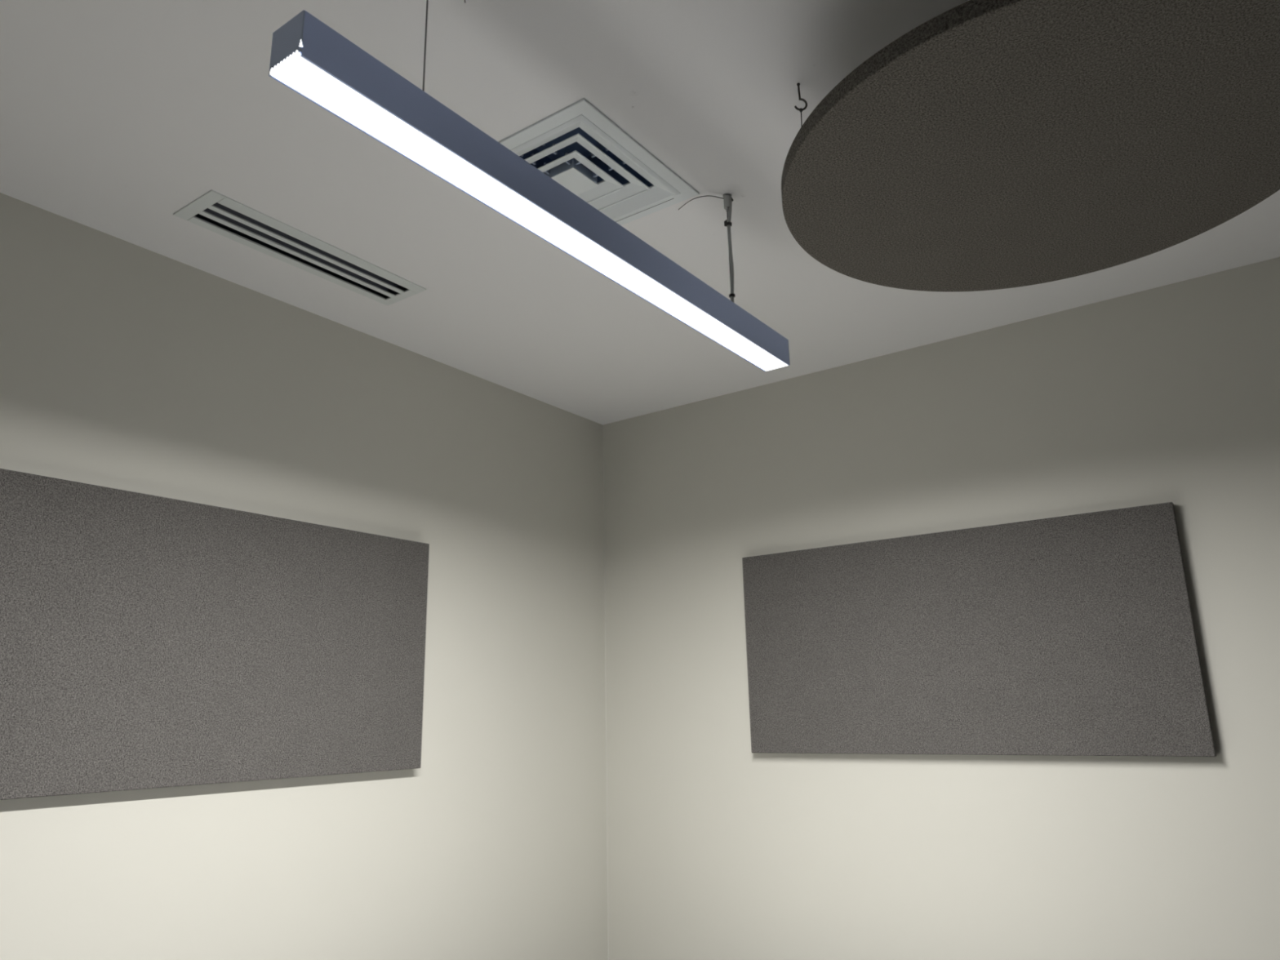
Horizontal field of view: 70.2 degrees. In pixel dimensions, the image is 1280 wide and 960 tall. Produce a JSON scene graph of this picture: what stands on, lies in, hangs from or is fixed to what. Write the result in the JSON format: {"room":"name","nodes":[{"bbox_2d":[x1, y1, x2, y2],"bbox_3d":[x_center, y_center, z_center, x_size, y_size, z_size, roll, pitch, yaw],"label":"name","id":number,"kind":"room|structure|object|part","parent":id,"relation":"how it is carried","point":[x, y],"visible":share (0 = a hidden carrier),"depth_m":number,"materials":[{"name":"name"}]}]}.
{"room":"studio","nodes":[
{"label":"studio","id":0,"kind":"room"},
{"bbox_2d":[0,192,608,959],"bbox_3d":[-1.805,0.406,0.974,0.120,2.850,5.840,-11,-18,34],"label":"wall","id":1,"kind":"structure","parent":0,"point":[126,366],"depth_m":2.34,"materials":[{"name":"paint"}]},
{"bbox_2d":[0,468,429,799],"bbox_3d":[-0.965,0.366,2.058,0.032,0.613,1.218,-11,-18,34],"label":"acoustic panel","id":2,"kind":"object","parent":1,"relation":"attached to","point":[147,641],"visible":1,"depth_m":2.00,"materials":[{"name":"fabric"}]},
{"bbox_2d":[0,0,1279,424],"bbox_3d":[0.327,-1.167,-0.230,5.200,0.013,5.600,-11,-18,34],"label":"ceiling","id":3,"kind":"structure","parent":0,"point":[117,116],"depth_m":1.80,"materials":[{"name":"paint"}]},
{"bbox_2d":[173,189,426,306],"bbox_3d":[-0.774,-0.577,2.150,0.152,0.104,0.573,-11,-18,34],"label":"ceiling vent","id":4,"kind":"object","parent":3,"relation":"in","point":[218,213],"visible":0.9,"depth_m":2.11,"materials":[{"name":"white metal"}]},
{"bbox_3d":[-0.932,-0.580,1.924,0.152,0.004,0.030,-11,-18,34],"label":"frame","id":5,"kind":"part","parent":4,"relation":"part of","materials":[{"name":"white metal"}]},
{"bbox_3d":[-0.815,-0.515,2.186,0.025,0.004,0.542,-11,-18,34],"label":"frame","id":6,"kind":"part","parent":4,"relation":"part of","materials":[{"name":"white metal"}]},
{"bbox_3d":[-0.716,-0.535,2.117,0.034,0.004,0.542,-11,-18,34],"label":"frame","id":7,"kind":"part","parent":4,"relation":"part of","materials":[{"name":"white metal"}]},
{"bbox_3d":[-0.616,-0.476,2.356,0.094,0.004,0.026,-11,-18,34],"label":"frame","id":8,"kind":"part","parent":4,"relation":"part of","materials":[{"name":"white metal"}]},
{"bbox_2d":[268,0,790,371],"bbox_3d":[-0.085,-0.515,1.580,0.134,0.333,1.211,-11,-18,34],"label":"linear pendant light","id":9,"kind":"object","parent":3,"relation":"hanging from","point":[308,57],"visible":1,"depth_m":1.29,"materials":[{"name":"blue metal"}]},
{"bbox_3d":[0.190,-0.470,1.894,0.013,0.275,0.008,-1,-14,-1],"label":"power cord","id":10,"kind":"part","parent":9,"relation":"part of","materials":[{"name":"grey plastic"}]},
{"bbox_2d":[498,97,699,225],"bbox_3d":[-0.144,-0.684,1.893,0.383,0.170,0.383,-11,-18,34],"label":"ceiling vent","id":11,"kind":"object","parent":3,"relation":"in","point":[577,145],"visible":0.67,"depth_m":1.85,"materials":[{"name":"white metal"}]},
{"bbox_3d":[-0.142,-0.610,1.874,0.082,0.002,0.082,-11,-18,34],"label":"plate","id":12,"kind":"part","parent":11,"relation":"part of","materials":[{"name":"white metal"}]},
{"bbox_2d":[781,0,1279,291],"bbox_3d":[0.621,-0.601,1.433,0.803,0.274,0.803,-11,-18,34],"label":"disc","id":13,"kind":"object","parent":3,"relation":"hanging from","point":[990,144],"visible":1,"depth_m":1.32,"materials":[{"name":"fabric"}]},
{"bbox_2d":[603,257,1279,959],"bbox_3d":[2.074,0.512,1.696,5.320,2.850,0.120,-11,-18,34],"label":"wall","id":14,"kind":"structure","parent":0,"point":[718,849],"depth_m":2.52,"materials":[{"name":"paint"}]},
{"bbox_2d":[742,502,1216,756],"bbox_3d":[0.838,0.448,2.532,1.218,0.604,0.032,-11,-18,34],"label":"acoustic panel","id":15,"kind":"object","parent":14,"relation":"attached to","point":[1069,635],"visible":1,"depth_m":2.45,"materials":[{"name":"fabric"}]}
]}

